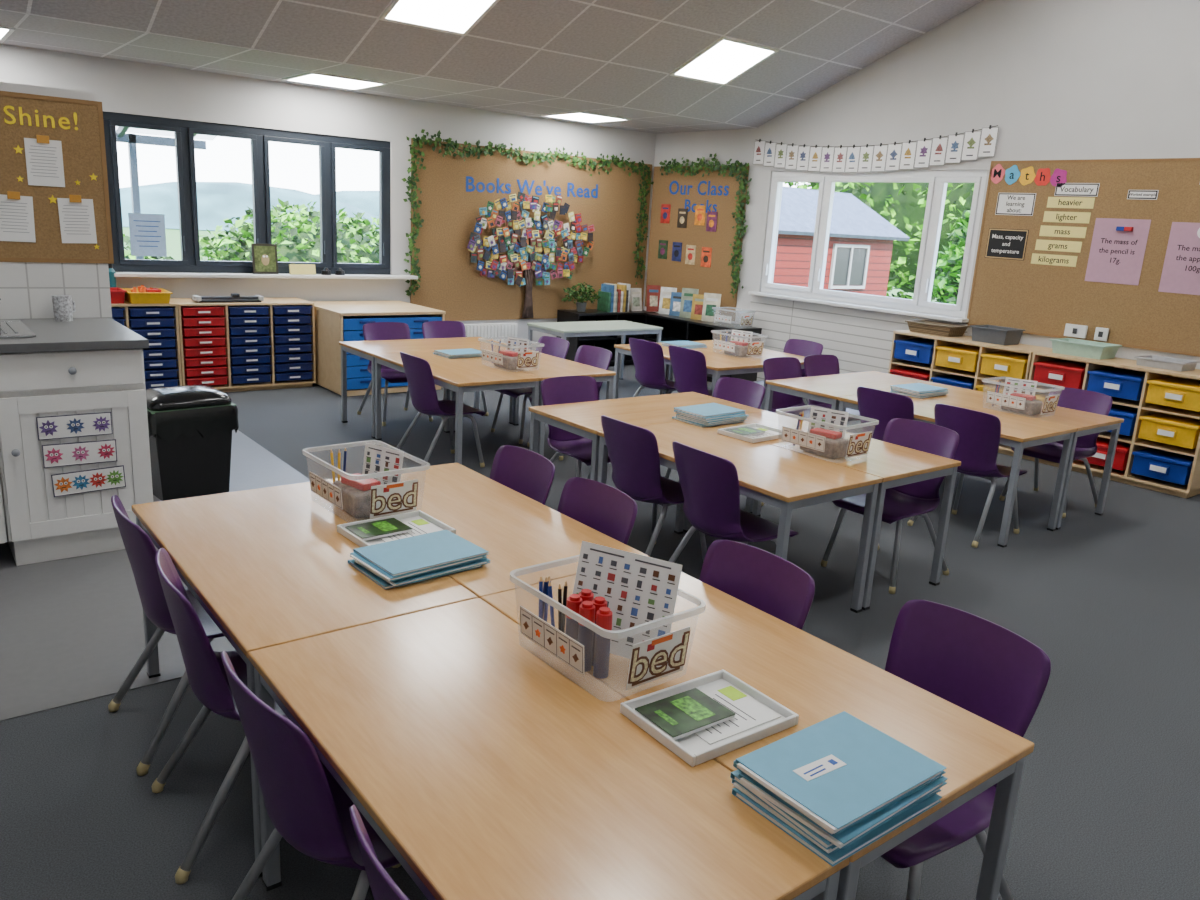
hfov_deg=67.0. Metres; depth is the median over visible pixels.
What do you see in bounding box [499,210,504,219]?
picture
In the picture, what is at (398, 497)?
storage box
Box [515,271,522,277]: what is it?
picture
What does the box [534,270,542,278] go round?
picture
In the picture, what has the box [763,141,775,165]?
picture card
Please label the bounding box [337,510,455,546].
tray
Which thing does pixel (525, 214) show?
picture
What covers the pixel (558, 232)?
picture
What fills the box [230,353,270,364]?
tray
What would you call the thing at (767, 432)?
worksheet
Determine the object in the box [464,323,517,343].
radiator
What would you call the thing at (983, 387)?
tray
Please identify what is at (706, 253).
art
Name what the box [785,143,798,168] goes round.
picture card
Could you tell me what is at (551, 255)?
picture
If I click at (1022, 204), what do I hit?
card
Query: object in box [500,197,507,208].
picture
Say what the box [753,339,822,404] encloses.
chair
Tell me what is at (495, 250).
picture
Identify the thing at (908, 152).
picture card
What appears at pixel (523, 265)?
picture
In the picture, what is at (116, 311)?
tray
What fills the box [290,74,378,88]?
diffuser
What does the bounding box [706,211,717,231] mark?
book cover
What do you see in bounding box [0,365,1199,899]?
floor
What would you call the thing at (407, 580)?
folder
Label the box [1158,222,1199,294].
card
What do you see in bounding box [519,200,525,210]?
picture
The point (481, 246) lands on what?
picture
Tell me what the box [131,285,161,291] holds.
supplies
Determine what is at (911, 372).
tray
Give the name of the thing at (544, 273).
picture
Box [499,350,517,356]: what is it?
tin
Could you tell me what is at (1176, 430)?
tray
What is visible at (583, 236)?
picture
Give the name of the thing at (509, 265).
picture
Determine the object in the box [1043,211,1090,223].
card
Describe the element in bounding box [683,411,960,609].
table
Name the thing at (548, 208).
picture
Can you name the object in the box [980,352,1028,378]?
tray
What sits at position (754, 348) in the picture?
storage box
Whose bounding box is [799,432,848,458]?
pens
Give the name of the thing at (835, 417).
card
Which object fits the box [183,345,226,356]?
tray
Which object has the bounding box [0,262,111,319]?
tile backsplash
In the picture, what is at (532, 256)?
picture
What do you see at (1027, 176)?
letter splat
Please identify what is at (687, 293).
book
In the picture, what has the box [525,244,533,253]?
picture
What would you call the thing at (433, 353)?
folder
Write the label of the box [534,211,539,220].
picture
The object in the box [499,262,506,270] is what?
picture
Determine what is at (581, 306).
plant pot
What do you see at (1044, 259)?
card
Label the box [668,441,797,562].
chair
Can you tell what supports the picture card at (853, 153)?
hanging from the bunting string
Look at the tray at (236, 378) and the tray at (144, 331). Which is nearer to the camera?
the tray at (144, 331)
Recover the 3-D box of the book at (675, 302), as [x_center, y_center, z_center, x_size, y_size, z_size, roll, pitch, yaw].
[0.871,-1.621,10.084,0.180,0.260,0.056,8,15,17]
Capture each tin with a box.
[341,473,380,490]
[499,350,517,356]
[730,341,747,345]
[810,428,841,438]
[1010,393,1035,400]
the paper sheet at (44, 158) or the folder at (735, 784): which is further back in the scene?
the paper sheet at (44, 158)
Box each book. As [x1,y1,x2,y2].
[345,518,412,540]
[597,291,610,311]
[601,284,613,311]
[604,283,616,311]
[615,291,617,311]
[617,283,630,311]
[617,284,626,311]
[617,289,620,311]
[620,291,623,311]
[625,290,628,311]
[630,288,641,310]
[635,688,734,739]
[646,285,659,311]
[658,287,676,313]
[669,292,681,315]
[679,288,698,317]
[690,294,703,319]
[701,293,720,321]
[725,426,764,435]
[735,711,946,833]
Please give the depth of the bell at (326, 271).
8.27 m
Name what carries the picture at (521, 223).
attached to the tree at (529, 274)
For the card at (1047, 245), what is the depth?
6.94 m
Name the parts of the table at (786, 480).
leg, leg, frame, leg, leg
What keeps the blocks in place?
attached to the card at (1116, 257)
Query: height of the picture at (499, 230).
0.080 m
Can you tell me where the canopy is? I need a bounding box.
[116,127,205,258]
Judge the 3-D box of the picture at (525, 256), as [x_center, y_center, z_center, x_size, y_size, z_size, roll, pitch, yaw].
[-0.795,-2.044,9.579,0.094,0.083,0.009,-8,18,-37]
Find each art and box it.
[660,243,665,254]
[663,207,667,218]
[674,245,679,256]
[679,212,685,223]
[688,248,693,259]
[697,209,702,220]
[703,250,709,262]
[709,215,714,226]
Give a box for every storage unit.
[111,301,181,388]
[170,297,315,391]
[310,301,445,395]
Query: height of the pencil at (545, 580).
0.161 m
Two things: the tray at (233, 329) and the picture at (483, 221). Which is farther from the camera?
the picture at (483, 221)
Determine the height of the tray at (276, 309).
0.066 m
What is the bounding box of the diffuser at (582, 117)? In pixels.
[550,113,623,121]
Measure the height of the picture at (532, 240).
0.109 m
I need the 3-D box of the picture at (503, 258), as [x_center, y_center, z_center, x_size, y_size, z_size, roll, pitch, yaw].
[-1.005,-1.986,9.415,0.098,0.088,0.008,-8,18,-37]
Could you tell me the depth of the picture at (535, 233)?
9.56 m
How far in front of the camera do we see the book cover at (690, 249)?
10.10 m
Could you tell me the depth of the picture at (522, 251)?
9.52 m
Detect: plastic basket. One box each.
[970,325,1024,344]
[1050,338,1121,359]
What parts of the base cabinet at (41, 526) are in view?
knob, drawer, knob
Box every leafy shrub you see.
[123,233,174,259]
[199,198,378,263]
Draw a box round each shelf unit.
[888,330,1051,455]
[1022,350,1199,497]
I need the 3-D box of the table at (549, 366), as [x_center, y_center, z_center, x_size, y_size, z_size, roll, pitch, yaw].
[-0.509,-0.330,6.410,0.596,0.608,1.196,-8,18,-37]
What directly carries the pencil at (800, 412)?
in the storage box at (859, 443)
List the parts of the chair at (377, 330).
leg, leg, backrest, seat, leg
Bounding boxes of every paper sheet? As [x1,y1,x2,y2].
[0,191,35,241]
[24,135,64,186]
[57,195,96,242]
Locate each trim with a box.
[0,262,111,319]
[114,272,417,278]
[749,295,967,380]
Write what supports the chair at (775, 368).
on the floor at (1108, 802)
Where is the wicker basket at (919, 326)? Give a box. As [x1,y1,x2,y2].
[905,320,969,336]
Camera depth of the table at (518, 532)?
2.94 m
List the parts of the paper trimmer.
cutting rail, cutter handle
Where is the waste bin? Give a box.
[146,385,238,500]
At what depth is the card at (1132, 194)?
6.44 m
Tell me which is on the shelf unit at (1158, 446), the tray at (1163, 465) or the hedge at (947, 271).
the tray at (1163, 465)
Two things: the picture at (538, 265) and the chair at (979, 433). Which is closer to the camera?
the chair at (979, 433)
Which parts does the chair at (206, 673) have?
leg, backrest, leg, seat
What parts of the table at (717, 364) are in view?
leg, leg, frame, leg, leg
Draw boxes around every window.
[103,111,389,274]
[761,170,987,317]
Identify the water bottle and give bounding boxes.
[108,264,116,287]
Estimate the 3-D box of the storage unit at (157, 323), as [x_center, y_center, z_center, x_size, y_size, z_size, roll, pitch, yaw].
[-3.819,-0.815,7.271,0.740,0.750,0.464,-8,18,-37]
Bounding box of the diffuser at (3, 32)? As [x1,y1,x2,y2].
[0,29,7,37]
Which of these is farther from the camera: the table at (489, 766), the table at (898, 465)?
the table at (898, 465)
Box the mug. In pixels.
[52,295,75,321]
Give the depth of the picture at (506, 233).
9.34 m
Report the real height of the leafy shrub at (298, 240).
2.431 m
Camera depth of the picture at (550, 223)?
9.66 m
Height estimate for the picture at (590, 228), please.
0.094 m
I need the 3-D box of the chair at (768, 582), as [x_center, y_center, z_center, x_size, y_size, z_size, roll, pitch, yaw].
[0.286,0.657,2.470,0.489,0.722,0.430,-8,18,-37]
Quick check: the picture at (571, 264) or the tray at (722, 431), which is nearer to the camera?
the tray at (722, 431)
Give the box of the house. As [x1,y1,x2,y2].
[773,187,909,295]
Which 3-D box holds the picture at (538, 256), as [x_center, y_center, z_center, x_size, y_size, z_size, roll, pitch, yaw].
[-0.654,-2.058,9.662,0.098,0.088,0.009,-8,18,-37]
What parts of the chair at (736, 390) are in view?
leg, backrest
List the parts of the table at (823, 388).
leg, frame, leg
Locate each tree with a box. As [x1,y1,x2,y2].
[501,230,559,317]
[783,182,974,301]
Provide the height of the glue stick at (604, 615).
0.158 m
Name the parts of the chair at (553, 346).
leg, seat, leg, backrest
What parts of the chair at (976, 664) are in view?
leg, seat, backrest, leg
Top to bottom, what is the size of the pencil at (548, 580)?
0.161 m
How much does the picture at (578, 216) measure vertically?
0.107 m
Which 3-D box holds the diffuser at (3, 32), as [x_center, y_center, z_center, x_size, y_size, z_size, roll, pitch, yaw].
[-4.250,-2.774,5.930,0.588,0.008,0.588,-8,18,-37]
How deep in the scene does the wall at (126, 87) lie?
8.11 m
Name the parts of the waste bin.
bin lid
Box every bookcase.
[556,309,655,365]
[644,313,761,381]
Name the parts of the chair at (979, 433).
leg, backrest, leg, seat, leg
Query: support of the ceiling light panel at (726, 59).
attached to the ceiling
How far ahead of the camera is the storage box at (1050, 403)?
5.38 m
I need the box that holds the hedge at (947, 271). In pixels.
[931,208,969,304]
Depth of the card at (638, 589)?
2.10 m
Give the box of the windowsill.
[748,292,968,322]
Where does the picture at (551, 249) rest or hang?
attached to the tree at (529, 274)
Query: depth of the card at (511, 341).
6.08 m
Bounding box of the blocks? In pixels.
[1116,226,1133,230]
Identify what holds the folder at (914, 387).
on the folder at (937, 392)
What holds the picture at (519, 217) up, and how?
attached to the noticeboard at (454, 189)
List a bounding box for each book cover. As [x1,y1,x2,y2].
[658,240,667,258]
[660,204,670,222]
[671,242,681,261]
[677,208,687,227]
[685,245,695,264]
[694,205,705,224]
[700,247,711,266]
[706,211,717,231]
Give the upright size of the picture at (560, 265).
0.113 m
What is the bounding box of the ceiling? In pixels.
[0,0,982,133]
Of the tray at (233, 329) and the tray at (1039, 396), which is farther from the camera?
the tray at (233, 329)
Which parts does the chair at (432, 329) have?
backrest, leg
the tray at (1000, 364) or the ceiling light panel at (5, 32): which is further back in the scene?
the tray at (1000, 364)
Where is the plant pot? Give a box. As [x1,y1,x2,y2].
[576,302,586,311]
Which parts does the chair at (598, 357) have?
backrest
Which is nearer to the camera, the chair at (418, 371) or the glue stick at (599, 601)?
the glue stick at (599, 601)
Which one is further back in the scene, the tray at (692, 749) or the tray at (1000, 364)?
the tray at (1000, 364)
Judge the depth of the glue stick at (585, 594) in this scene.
2.05 m
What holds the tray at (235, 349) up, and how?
on the storage unit at (269, 343)
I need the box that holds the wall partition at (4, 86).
[0,82,94,100]
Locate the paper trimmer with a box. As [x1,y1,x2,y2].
[191,293,263,302]
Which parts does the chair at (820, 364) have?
backrest, seat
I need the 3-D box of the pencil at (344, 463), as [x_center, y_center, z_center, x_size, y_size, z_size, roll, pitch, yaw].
[-0.882,0.072,3.124,0.009,0.161,0.026,8,15,18]
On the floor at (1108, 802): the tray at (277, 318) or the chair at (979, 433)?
the chair at (979, 433)
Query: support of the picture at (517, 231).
attached to the tree at (529, 274)
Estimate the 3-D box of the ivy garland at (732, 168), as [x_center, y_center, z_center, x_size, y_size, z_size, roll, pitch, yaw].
[1.089,-2.467,9.904,0.062,1.488,1.448,-8,18,-37]
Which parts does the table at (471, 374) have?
leg, leg, frame, leg, leg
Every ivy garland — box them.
[402,129,653,295]
[659,153,751,297]
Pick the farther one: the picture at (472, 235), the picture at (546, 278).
the picture at (546, 278)
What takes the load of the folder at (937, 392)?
on the folder at (891, 389)
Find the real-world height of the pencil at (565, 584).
0.161 m
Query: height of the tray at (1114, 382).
0.155 m
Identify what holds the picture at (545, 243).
attached to the tree at (529, 274)
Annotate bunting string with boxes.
[758,125,997,146]
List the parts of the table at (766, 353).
leg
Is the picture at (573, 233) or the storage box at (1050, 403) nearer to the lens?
the storage box at (1050, 403)
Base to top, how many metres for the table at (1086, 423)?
0.608 m
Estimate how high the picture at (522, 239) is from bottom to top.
0.104 m
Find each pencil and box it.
[330,449,334,481]
[338,450,340,480]
[343,448,346,474]
[539,577,542,618]
[542,577,547,618]
[543,576,550,621]
[548,581,554,626]
[558,584,561,630]
[562,581,567,632]
[793,412,800,445]
[800,411,803,430]
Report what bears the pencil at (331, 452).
in the storage box at (398, 497)
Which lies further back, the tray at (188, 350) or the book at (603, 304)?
the book at (603, 304)
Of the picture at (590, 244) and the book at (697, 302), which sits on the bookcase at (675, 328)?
the book at (697, 302)
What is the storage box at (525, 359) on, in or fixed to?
on the table at (549, 366)
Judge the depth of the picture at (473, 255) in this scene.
9.20 m
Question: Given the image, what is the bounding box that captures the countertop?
[0,318,148,353]
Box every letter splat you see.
[990,164,1004,183]
[1005,165,1020,184]
[1019,166,1035,184]
[1034,168,1050,185]
[1050,169,1066,187]
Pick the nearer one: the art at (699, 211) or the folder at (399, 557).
the folder at (399, 557)
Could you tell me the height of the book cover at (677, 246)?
0.210 m
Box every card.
[289,264,315,274]
[362,443,403,484]
[506,337,528,351]
[573,541,682,658]
[731,330,752,345]
[753,139,765,163]
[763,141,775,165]
[774,142,786,167]
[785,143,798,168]
[796,144,809,170]
[807,406,848,437]
[808,145,821,170]
[820,145,834,171]
[832,145,847,171]
[845,145,860,171]
[858,144,873,171]
[871,143,887,171]
[885,142,901,170]
[899,140,916,168]
[914,138,931,167]
[929,135,947,165]
[945,132,964,162]
[961,129,980,159]
[978,125,998,156]
[985,228,1028,259]
[995,193,1035,215]
[1003,377,1037,395]
[1031,253,1077,266]
[1035,239,1081,252]
[1039,225,1086,237]
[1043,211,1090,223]
[1047,197,1094,208]
[1054,183,1099,196]
[1085,218,1150,284]
[1127,190,1158,199]
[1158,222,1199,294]
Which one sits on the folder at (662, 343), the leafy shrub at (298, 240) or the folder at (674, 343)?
the folder at (674, 343)
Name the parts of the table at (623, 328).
leg, leg, frame, leg, leg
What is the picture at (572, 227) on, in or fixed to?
attached to the noticeboard at (454, 189)
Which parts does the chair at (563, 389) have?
leg, backrest, seat, leg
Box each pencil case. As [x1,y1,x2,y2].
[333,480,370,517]
[494,355,517,369]
[724,345,747,356]
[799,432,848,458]
[1001,400,1042,414]
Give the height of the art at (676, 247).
0.130 m
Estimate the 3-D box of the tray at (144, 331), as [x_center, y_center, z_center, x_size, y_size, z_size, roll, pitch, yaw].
[-3.648,-0.966,7.319,0.331,0.066,0.398,-8,18,-37]
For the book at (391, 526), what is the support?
in the tray at (414, 515)
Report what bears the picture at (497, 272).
attached to the tree at (529, 274)
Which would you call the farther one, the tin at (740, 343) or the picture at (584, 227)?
the picture at (584, 227)
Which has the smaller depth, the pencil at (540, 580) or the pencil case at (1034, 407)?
the pencil at (540, 580)
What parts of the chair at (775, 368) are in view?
backrest, seat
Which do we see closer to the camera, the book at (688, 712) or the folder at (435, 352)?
the book at (688, 712)
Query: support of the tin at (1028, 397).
on the pencil case at (1034, 407)
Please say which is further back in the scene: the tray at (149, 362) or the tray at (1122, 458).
the tray at (149, 362)
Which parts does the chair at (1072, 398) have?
leg, leg, seat, leg, backrest, leg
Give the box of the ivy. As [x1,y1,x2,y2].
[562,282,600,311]
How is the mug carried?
on the countertop
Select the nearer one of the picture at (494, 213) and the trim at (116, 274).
the trim at (116, 274)
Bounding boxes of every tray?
[111,307,124,316]
[112,317,125,325]
[121,288,172,303]
[128,306,174,316]
[128,316,175,327]
[129,326,175,337]
[143,347,176,358]
[144,357,177,368]
[144,368,178,378]
[145,378,178,388]
[146,337,176,347]
[181,306,224,315]
[181,315,225,325]
[182,325,225,336]
[182,335,226,346]
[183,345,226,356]
[183,355,226,366]
[184,365,227,376]
[185,375,228,385]
[228,305,269,314]
[228,314,269,324]
[229,325,270,334]
[229,334,270,344]
[230,344,270,354]
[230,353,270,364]
[230,363,271,373]
[231,373,271,383]
[272,305,311,314]
[273,314,311,323]
[273,324,312,333]
[273,333,312,342]
[274,342,312,352]
[274,352,312,362]
[274,361,312,371]
[274,370,313,380]
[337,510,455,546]
[620,670,798,766]
[718,423,781,442]
[890,367,929,380]
[894,339,934,363]
[931,375,974,389]
[935,345,979,371]
[975,383,1003,393]
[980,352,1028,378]
[1033,360,1085,388]
[1035,393,1048,402]
[1076,437,1130,470]
[1087,368,1145,400]
[1106,404,1137,435]
[1131,448,1193,484]
[1134,355,1199,371]
[1138,413,1199,448]
[1146,377,1199,411]
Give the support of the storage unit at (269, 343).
on the floor at (1108, 802)
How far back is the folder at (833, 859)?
1.53 m
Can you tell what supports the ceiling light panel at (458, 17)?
attached to the ceiling
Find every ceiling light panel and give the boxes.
[0,26,14,40]
[282,72,387,89]
[379,0,499,35]
[541,111,631,122]
[669,36,778,85]
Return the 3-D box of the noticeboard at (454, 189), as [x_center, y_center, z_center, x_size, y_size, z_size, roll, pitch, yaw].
[-0.643,-2.279,9.721,3.020,1.740,0.016,-8,18,-37]
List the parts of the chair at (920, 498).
leg, seat, leg, backrest, leg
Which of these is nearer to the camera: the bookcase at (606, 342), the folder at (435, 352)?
the folder at (435, 352)
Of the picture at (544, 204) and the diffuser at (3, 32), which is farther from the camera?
the picture at (544, 204)
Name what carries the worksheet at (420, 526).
in the tray at (414, 515)
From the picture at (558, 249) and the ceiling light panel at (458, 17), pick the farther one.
the picture at (558, 249)
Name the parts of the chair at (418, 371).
leg, backrest, leg, seat, leg, leg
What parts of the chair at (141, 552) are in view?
leg, backrest, leg, seat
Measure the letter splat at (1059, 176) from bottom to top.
0.141 m
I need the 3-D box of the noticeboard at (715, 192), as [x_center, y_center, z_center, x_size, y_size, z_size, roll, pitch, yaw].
[1.033,-2.321,10.069,0.016,1.600,1.480,-8,18,-37]
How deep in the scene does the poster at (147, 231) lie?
7.42 m
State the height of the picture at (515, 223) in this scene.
0.102 m
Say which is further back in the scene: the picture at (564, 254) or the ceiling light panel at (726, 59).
the picture at (564, 254)
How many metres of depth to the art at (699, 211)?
9.92 m
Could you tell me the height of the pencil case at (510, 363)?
0.080 m
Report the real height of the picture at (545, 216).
0.101 m
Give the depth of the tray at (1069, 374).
6.64 m
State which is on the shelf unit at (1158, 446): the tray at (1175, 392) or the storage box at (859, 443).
the tray at (1175, 392)
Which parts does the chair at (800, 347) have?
seat, backrest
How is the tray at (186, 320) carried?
on the storage unit at (269, 343)
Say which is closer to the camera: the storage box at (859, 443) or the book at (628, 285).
the storage box at (859, 443)
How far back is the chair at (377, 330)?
7.05 m
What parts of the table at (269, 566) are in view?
leg, frame, leg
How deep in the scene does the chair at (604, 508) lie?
3.08 m
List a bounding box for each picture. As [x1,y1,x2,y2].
[251,243,278,273]
[467,239,475,250]
[469,232,477,240]
[471,253,476,262]
[474,222,481,233]
[474,235,481,245]
[476,216,481,222]
[476,260,483,270]
[477,249,483,258]
[478,240,483,249]
[479,207,486,214]
[480,218,486,228]
[480,266,486,275]
[483,236,488,246]
[483,250,490,260]
[485,261,491,268]
[487,201,493,211]
[487,217,494,227]
[487,235,495,246]
[487,270,494,277]
[490,209,497,219]
[490,259,498,270]
[491,244,498,254]
[491,251,498,258]
[492,228,496,235]
[492,268,500,276]
[494,199,501,209]
[495,215,502,225]
[496,228,503,235]
[498,236,504,242]
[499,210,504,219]
[499,242,505,252]
[499,255,506,262]
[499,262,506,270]
[499,269,506,279]
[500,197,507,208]
[502,226,509,236]
[504,236,511,246]
[505,210,510,221]
[506,199,511,210]
[506,220,512,226]
[506,260,513,268]
[507,249,513,259]
[507,269,512,278]
[508,276,513,284]
[509,194,516,201]
[509,228,513,238]
[510,254,517,261]
[511,210,517,220]
[511,233,517,243]
[512,201,518,210]
[513,220,518,229]
[513,242,520,251]
[513,258,519,268]
[515,229,520,235]
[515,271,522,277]
[515,275,522,285]
[517,192,524,200]
[517,211,521,220]
[518,219,525,228]
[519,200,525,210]
[519,247,526,254]
[520,237,525,246]
[520,260,527,270]
[521,210,529,217]
[521,228,526,238]
[521,254,528,260]
[523,201,529,208]
[525,218,531,227]
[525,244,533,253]
[526,228,531,238]
[529,250,534,260]
[530,202,536,208]
[530,237,535,246]
[530,260,535,270]
[532,195,538,203]
[532,230,538,237]
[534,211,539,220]
[534,220,541,228]
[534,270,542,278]
[535,246,541,251]
[535,253,541,260]
[535,262,541,270]
[536,227,542,234]
[536,238,541,247]
[536,278,542,284]
[541,202,548,212]
[541,214,548,222]
[541,239,548,247]
[541,254,548,264]
[542,219,548,229]
[542,272,549,278]
[544,246,549,252]
[544,259,549,269]
[544,275,549,284]
[545,195,551,201]
[545,204,552,211]
[546,230,554,238]
[548,220,553,230]
[549,210,555,219]
[549,239,554,247]
[549,253,554,261]
[549,262,556,269]
[550,243,555,251]
[550,270,556,279]
[552,220,559,230]
[553,202,558,211]
[554,228,560,236]
[555,247,561,256]
[556,195,561,204]
[556,262,563,270]
[557,269,562,277]
[560,205,565,214]
[560,251,566,260]
[561,229,567,237]
[562,237,567,247]
[563,223,569,231]
[563,270,569,275]
[564,202,569,213]
[564,262,568,269]
[567,239,572,248]
[568,212,574,221]
[568,252,573,261]
[568,261,574,270]
[569,230,575,239]
[570,221,576,230]
[570,247,576,253]
[574,239,581,247]
[575,223,581,232]
[576,213,581,222]
[576,233,581,239]
[576,246,582,255]
[577,255,583,262]
[580,232,586,239]
[581,224,587,231]
[582,246,589,256]
[587,242,593,249]
[588,224,594,232]
[588,233,592,241]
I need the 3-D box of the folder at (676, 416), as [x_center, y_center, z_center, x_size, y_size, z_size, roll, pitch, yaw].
[0.581,-0.169,4.723,0.311,0.009,0.225,-10,19,-42]
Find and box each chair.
[108,495,223,775]
[152,548,287,883]
[221,651,400,899]
[349,805,408,899]
[357,322,432,425]
[396,352,485,466]
[422,321,488,418]
[490,445,554,504]
[491,336,569,443]
[527,345,611,459]
[540,376,610,478]
[557,477,637,544]
[601,415,706,561]
[629,338,676,396]
[665,377,765,505]
[668,345,711,396]
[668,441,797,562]
[699,539,814,629]
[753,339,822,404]
[763,357,810,421]
[804,354,859,420]
[821,418,958,593]
[857,386,913,440]
[881,600,1050,899]
[907,403,1026,547]
[999,387,1112,517]
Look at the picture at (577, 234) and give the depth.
9.92 m
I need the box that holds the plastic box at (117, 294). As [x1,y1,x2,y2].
[110,288,126,303]
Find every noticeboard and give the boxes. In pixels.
[0,91,113,263]
[410,138,651,320]
[645,165,748,320]
[966,158,1199,356]
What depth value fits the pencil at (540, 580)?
2.10 m
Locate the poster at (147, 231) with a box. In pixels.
[128,213,166,256]
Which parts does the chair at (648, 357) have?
leg, backrest, seat, seat frame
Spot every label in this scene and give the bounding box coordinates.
[36,412,112,440]
[42,439,116,467]
[51,465,125,496]
[803,759,837,775]
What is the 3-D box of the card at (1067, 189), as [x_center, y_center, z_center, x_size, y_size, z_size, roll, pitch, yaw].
[3.574,-1.952,6.794,0.005,0.095,0.320,-8,18,-37]
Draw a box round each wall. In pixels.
[0,44,655,350]
[644,0,1199,368]
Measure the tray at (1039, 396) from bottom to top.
0.155 m
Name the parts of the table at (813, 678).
leg, frame, leg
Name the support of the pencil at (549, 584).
in the storage box at (653, 659)
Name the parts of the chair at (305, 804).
leg, backrest, seat, leg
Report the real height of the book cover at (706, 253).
0.210 m
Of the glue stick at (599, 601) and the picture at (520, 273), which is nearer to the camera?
the glue stick at (599, 601)
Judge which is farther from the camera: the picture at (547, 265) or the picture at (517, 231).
the picture at (547, 265)
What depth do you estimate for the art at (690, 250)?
10.10 m
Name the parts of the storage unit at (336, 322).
drawer, drawer, handle, drawer, drawer, drawer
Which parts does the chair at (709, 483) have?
leg, backrest, seat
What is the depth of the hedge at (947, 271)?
13.19 m
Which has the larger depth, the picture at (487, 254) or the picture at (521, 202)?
the picture at (521, 202)
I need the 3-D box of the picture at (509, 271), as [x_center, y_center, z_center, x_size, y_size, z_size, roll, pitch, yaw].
[-0.941,-1.843,9.483,0.074,0.099,0.008,-8,18,-37]
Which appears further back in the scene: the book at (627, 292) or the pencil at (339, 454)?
the book at (627, 292)
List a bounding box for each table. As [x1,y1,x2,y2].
[131,482,477,877]
[248,598,849,899]
[326,463,649,597]
[339,337,513,438]
[373,351,541,464]
[451,348,615,455]
[481,557,1033,899]
[527,320,662,379]
[529,392,764,512]
[597,421,882,612]
[612,343,766,409]
[668,340,804,393]
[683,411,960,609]
[765,371,943,411]
[838,391,1076,547]
[929,385,1123,529]
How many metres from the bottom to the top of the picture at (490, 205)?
0.111 m
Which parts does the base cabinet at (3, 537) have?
door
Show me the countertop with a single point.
(83, 334)
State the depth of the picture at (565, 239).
9.84 m
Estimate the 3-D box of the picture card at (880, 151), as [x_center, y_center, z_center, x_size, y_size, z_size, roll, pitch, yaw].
[2.490,-2.609,8.077,0.012,0.242,0.142,-8,18,-37]
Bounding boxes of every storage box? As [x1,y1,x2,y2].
[303,440,429,518]
[478,337,543,368]
[510,555,705,689]
[712,307,755,325]
[712,330,767,355]
[776,405,878,457]
[982,376,1064,414]
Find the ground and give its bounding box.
[123,227,936,301]
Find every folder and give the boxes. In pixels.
[348,559,482,588]
[350,552,485,580]
[353,530,488,576]
[355,559,490,586]
[433,353,481,358]
[434,348,481,355]
[435,352,481,356]
[447,556,486,567]
[660,341,704,346]
[662,343,705,346]
[662,344,706,348]
[672,416,743,426]
[674,403,744,417]
[674,410,745,419]
[676,414,745,423]
[676,416,746,425]
[677,413,748,421]
[730,770,940,849]
[732,779,930,853]
[732,787,941,865]
[733,760,942,835]
[738,772,947,848]
[890,383,946,392]
[890,391,945,398]
[891,387,947,394]
[891,389,947,396]
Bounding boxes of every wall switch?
[1064,323,1087,338]
[1094,327,1108,340]
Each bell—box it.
[321,267,330,274]
[335,268,344,274]
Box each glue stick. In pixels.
[565,594,581,641]
[578,601,594,671]
[579,589,593,601]
[592,596,606,665]
[593,607,612,678]
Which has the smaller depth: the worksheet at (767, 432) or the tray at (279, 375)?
the worksheet at (767, 432)
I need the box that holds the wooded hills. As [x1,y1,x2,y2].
[120,182,378,234]
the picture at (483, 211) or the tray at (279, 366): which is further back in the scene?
the picture at (483, 211)
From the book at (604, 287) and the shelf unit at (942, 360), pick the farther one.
the book at (604, 287)
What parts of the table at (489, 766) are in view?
leg, leg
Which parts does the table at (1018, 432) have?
leg, frame, leg, leg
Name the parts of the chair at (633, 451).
backrest, seat, leg, leg, leg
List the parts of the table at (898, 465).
leg, leg, leg, frame, leg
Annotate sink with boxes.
[0,298,35,337]
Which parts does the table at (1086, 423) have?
leg, frame, leg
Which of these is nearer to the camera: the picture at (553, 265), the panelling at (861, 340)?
the panelling at (861, 340)
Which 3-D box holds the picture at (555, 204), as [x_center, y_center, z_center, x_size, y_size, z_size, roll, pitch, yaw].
[-0.472,-2.588,9.650,0.075,0.100,0.008,-8,18,-37]
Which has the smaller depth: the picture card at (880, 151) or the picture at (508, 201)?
the picture card at (880, 151)
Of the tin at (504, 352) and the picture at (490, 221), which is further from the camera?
the picture at (490, 221)
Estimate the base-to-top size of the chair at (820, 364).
0.722 m
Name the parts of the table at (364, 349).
leg, frame, leg, leg, leg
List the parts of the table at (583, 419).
leg, frame, leg, leg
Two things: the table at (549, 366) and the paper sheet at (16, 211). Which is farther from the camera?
the table at (549, 366)
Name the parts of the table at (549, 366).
leg, leg, leg, frame, leg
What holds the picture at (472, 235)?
attached to the noticeboard at (454, 189)
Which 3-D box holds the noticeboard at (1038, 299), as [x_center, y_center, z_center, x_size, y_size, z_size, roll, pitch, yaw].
[4.097,-1.319,6.232,0.016,1.320,3.220,-8,18,-37]
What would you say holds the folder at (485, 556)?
on the folder at (407, 580)
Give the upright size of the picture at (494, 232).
0.084 m
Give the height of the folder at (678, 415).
0.009 m
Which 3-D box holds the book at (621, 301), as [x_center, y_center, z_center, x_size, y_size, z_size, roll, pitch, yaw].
[0.184,-1.684,10.235,0.028,0.227,0.206,-8,18,-37]
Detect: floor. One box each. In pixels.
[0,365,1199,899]
[0,430,309,721]
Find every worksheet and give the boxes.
[379,518,442,541]
[694,685,780,744]
[748,428,781,437]
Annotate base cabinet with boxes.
[0,349,152,565]
[0,481,6,543]
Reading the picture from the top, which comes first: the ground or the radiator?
the ground

